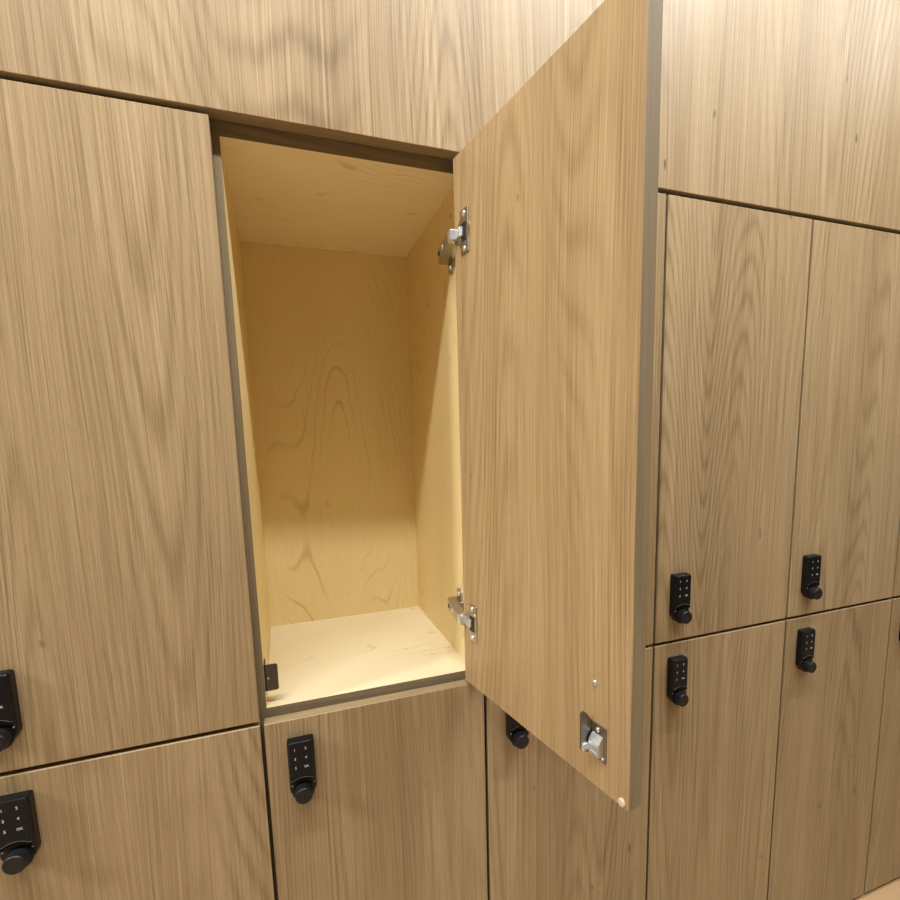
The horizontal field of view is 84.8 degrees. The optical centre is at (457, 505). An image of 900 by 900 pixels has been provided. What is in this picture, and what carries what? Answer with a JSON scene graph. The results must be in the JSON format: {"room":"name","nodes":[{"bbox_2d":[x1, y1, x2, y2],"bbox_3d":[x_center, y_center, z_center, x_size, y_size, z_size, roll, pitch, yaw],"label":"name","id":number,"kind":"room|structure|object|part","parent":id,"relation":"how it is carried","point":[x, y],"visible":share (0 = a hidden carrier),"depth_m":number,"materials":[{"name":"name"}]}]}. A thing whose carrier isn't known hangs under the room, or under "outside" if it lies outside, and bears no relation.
{"room":"locker room","nodes":[
{"label":"locker room","id":0,"kind":"room"},
{"bbox_2d":[0,0,899,233],"bbox_3d":[0.292,-1.059,0.655,1.832,1.194,0.019,-4,8,-19],"label":"panel","id":1,"kind":"object","parent":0,"point":[787,107],"visible":0.67,"depth_m":0.62,"materials":[{"name":"brown wood"}]},
{"bbox_2d":[852,877,899,899],"bbox_3d":[0.828,1.208,-1.069,7.800,0.050,5.100,-4,8,-19],"label":"floor","id":2,"kind":"structure","parent":0,"point":[890,890],"depth_m":1.12,"materials":[{"name":"brown wood"}]},
{"bbox_2d":[0,718,275,899],"bbox_3d":[-0.435,0.613,0.763,0.305,0.692,0.356,-4,8,-19],"label":"locker","id":3,"kind":"object","parent":2,"relation":"on","point":[187,817],"visible":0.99,"depth_m":0.59,"materials":[{"name":"brown wood"}]},
{"bbox_3d":[-0.481,0.345,0.533,0.028,0.048,0.001,-4,8,-19],"label":"key panel","id":4,"kind":"part","parent":3,"relation":"part of","materials":[{"name":"black plastic"}]},
{"bbox_3d":[-0.479,0.387,0.535,0.023,0.023,0.012,-4,8,-19],"label":"dial knob","id":5,"kind":"part","parent":3,"relation":"part of","materials":[{"name":"black plastic"}]},
{"bbox_2d":[0,79,259,772],"bbox_3d":[-0.453,-0.080,0.669,0.305,0.720,0.356,-4,8,-19],"label":"locker","id":6,"kind":"object","parent":3,"relation":"on","point":[126,613],"visible":0.98,"depth_m":0.53,"materials":[{"name":"brown wood"}]},
{"bbox_3d":[-0.485,0.205,0.514,0.028,0.048,0.001,-4,8,-19],"label":"key panel","id":7,"kind":"part","parent":6,"relation":"part of","materials":[{"name":"black plastic"}]},
{"bbox_3d":[-0.483,0.247,0.516,0.023,0.023,0.012,-4,8,-19],"label":"dial knob","id":8,"kind":"part","parent":6,"relation":"part of","materials":[{"name":"black plastic"}]},
{"bbox_2d":[261,679,487,899],"bbox_3d":[-0.148,0.592,0.863,0.305,0.692,0.356,-4,8,-19],"label":"locker","id":9,"kind":"object","parent":2,"relation":"on","point":[383,797],"visible":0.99,"depth_m":0.69,"materials":[{"name":"brown wood"}]},
{"bbox_3d":[-0.199,0.329,0.632,0.028,0.048,0.001,-4,8,-19],"label":"key panel","id":10,"kind":"part","parent":9,"relation":"part of","materials":[{"name":"black plastic"}]},
{"bbox_3d":[-0.197,0.370,0.634,0.023,0.023,0.012,-4,8,-19],"label":"dial knob","id":11,"kind":"part","parent":9,"relation":"part of","materials":[{"name":"black plastic"}]},
{"bbox_2d":[210,0,662,811],"bbox_3d":[-0.094,-0.087,0.653,0.363,0.720,0.625,-4,8,-19],"label":"locker","id":12,"kind":"object","parent":9,"relation":"on","point":[442,368],"visible":1,"depth_m":0.61,"materials":[{"name":"brown wood"}]},
{"bbox_3d":[-0.313,-0.093,0.741,0.008,0.720,0.311,-4,8,-19],"label":"panel","id":13,"kind":"part","parent":12,"relation":"part of","materials":[{"name":"brown wood"}]},
{"bbox_3d":[-0.225,-0.121,0.932,0.287,0.720,0.006,-4,8,-19],"label":"panel","id":14,"kind":"part","parent":12,"relation":"part of","materials":[{"name":"brown wood"}]},
{"bbox_3d":[-0.182,-0.450,0.740,0.287,0.018,0.305,-4,8,-19],"label":"panel","id":15,"kind":"part","parent":12,"relation":"part of","materials":[{"name":"brown wood"}]},
{"bbox_2d":[267,606,465,717],"bbox_3d":[-0.164,0.245,0.834,0.287,0.018,0.305,-4,8,-19],"label":"shelf","id":16,"kind":"object","parent":12,"relation":"attached to","point":[324,659],"depth_m":0.79,"materials":[{"name":"brown wood"}]},
{"bbox_3d":[-0.035,-0.113,0.838,0.008,0.720,0.311,-4,8,-19],"label":"panel","id":17,"kind":"part","parent":12,"relation":"part of","materials":[{"name":"brown wood"}]},
{"bbox_3d":[-0.010,-0.352,0.694,0.006,0.047,0.030,-4,8,-19],"label":"mounting plate","id":18,"kind":"part","parent":12,"relation":"part of","materials":[{"name":"silver metal"}]},
{"bbox_3d":[0.003,0.151,0.762,0.006,0.047,0.030,-4,8,-19],"label":"mounting plate","id":19,"kind":"part","parent":12,"relation":"part of","materials":[{"name":"silver metal"}]},
{"bbox_3d":[0.007,-0.341,0.614,0.002,0.052,0.029,-6,9,-29],"label":"cup plate","id":20,"kind":"part","parent":12,"relation":"part of","materials":[{"name":"silver metal"}]},
{"bbox_2d":[461,221,465,242],"bbox_3d":[0.008,-0.340,0.611,0.001,0.022,0.013,-6,9,-29],"label":"hinge","id":21,"kind":"object","parent":12,"relation":"on","point":[463,223],"depth_m":0.61,"materials":[{"name":"silver metal"}]},
{"bbox_3d":[0.020,0.162,0.682,0.002,0.052,0.029,-6,9,-29],"label":"cup plate","id":22,"kind":"part","parent":12,"relation":"part of","materials":[{"name":"silver metal"}]},
{"bbox_2d":[470,616,474,632],"bbox_3d":[0.021,0.163,0.680,0.001,0.022,0.013,-6,9,-29],"label":"hinge","id":23,"kind":"object","parent":12,"relation":"on","point":[472,618],"depth_m":0.68,"materials":[{"name":"silver"}]},
{"bbox_3d":[0.084,-0.078,0.543,0.017,0.697,0.300,-6,9,-29],"label":"door","id":24,"kind":"part","parent":12,"relation":"part of","materials":[{"name":"brown wood"}]},
{"bbox_2d":[484,645,652,899],"bbox_3d":[0.139,0.571,0.963,0.305,0.692,0.356,-4,8,-19],"label":"locker","id":25,"kind":"object","parent":2,"relation":"on","point":[552,833],"visible":0.3,"depth_m":0.80,"materials":[{"name":"brown wood"}]},
{"bbox_3d":[0.093,0.309,0.733,0.028,0.048,0.001,-4,8,-19],"label":"key panel","id":26,"kind":"part","parent":25,"relation":"part of","materials":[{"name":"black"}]},
{"bbox_3d":[0.095,0.350,0.735,0.023,0.023,0.012,-4,8,-19],"label":"dial knob","id":27,"kind":"part","parent":25,"relation":"part of","materials":[{"name":"black plastic"}]},
{"bbox_2d":[645,193,665,645],"bbox_3d":[0.122,-0.121,0.869,0.305,0.720,0.356,-4,8,-19],"label":"locker","id":28,"kind":"object","parent":25,"relation":"on","point":[661,211],"visible":0.02,"depth_m":0.77,"materials":[{"name":"brown wood"}]},
{"bbox_2d":[645,619,784,899],"bbox_3d":[0.427,0.550,1.063,0.305,0.692,0.356,-4,8,-19],"label":"locker","id":29,"kind":"object","parent":2,"relation":"on","point":[715,696],"visible":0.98,"depth_m":0.90,"materials":[{"name":"brown wood"}]},
{"bbox_3d":[0.377,0.286,0.832,0.028,0.048,0.001,-4,8,-19],"label":"key panel","id":30,"kind":"part","parent":29,"relation":"part of","materials":[{"name":"black plastic"}]},
{"bbox_3d":[0.379,0.327,0.834,0.023,0.023,0.012,-4,8,-19],"label":"dial knob","id":31,"kind":"part","parent":29,"relation":"part of","materials":[{"name":"black plastic"}]},
{"bbox_2d":[653,195,811,643],"bbox_3d":[0.409,-0.142,0.969,0.305,0.720,0.356,-4,8,-19],"label":"locker","id":32,"kind":"object","parent":29,"relation":"on","point":[735,286],"visible":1,"depth_m":0.82,"materials":[{"name":"brown wood"}]},
{"bbox_3d":[0.373,0.142,0.812,0.028,0.048,0.001,-4,8,-19],"label":"key panel","id":33,"kind":"part","parent":32,"relation":"part of","materials":[{"name":"black plastic"}]},
{"bbox_3d":[0.376,0.183,0.814,0.023,0.023,0.012,-4,8,-19],"label":"dial knob","id":34,"kind":"part","parent":32,"relation":"part of","materials":[{"name":"black plastic"}]},
{"bbox_2d":[767,598,891,899],"bbox_3d":[0.714,0.529,1.163,0.305,0.692,0.356,-4,8,-19],"label":"locker","id":35,"kind":"object","parent":2,"relation":"on","point":[834,662],"visible":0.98,"depth_m":1.01,"materials":[{"name":"brown wood"}]},
{"bbox_3d":[0.666,0.264,0.932,0.028,0.048,0.001,-4,8,-19],"label":"key panel","id":36,"kind":"part","parent":35,"relation":"part of","materials":[{"name":"black plastic"}]},
{"bbox_3d":[0.669,0.305,0.934,0.023,0.023,0.012,-4,8,-19],"label":"dial knob","id":37,"kind":"part","parent":35,"relation":"part of","materials":[{"name":"black plastic"}]},
{"bbox_2d":[786,220,899,617],"bbox_3d":[0.697,-0.163,1.069,0.305,0.720,0.356,-4,8,-19],"label":"locker","id":38,"kind":"object","parent":35,"relation":"on","point":[846,514],"visible":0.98,"depth_m":0.91,"materials":[{"name":"brown wood"}]},
{"bbox_3d":[0.663,0.121,0.913,0.028,0.048,0.001,-4,8,-19],"label":"key panel","id":39,"kind":"part","parent":38,"relation":"part of","materials":[{"name":"black plastic"}]},
{"bbox_3d":[0.666,0.163,0.915,0.023,0.023,0.012,-4,8,-19],"label":"dial knob","id":40,"kind":"part","parent":38,"relation":"part of","materials":[{"name":"black plastic"}]},
{"bbox_2d":[864,595,899,892],"bbox_3d":[1.002,0.508,1.262,0.305,0.692,0.356,-4,8,-19],"label":"locker","id":41,"kind":"object","parent":2,"relation":"on","point":[883,854],"visible":0.19,"depth_m":1.09,"materials":[{"name":"brown wood"}]},
{"bbox_2d":[892,521,899,596],"bbox_3d":[0.984,-0.184,1.169,0.305,0.720,0.356,-4,8,-19],"label":"locker","id":42,"kind":"object","parent":41,"relation":"on","point":[896,585],"visible":0.1,"depth_m":1.02,"materials":[{"name":"brown wood"}]}
]}

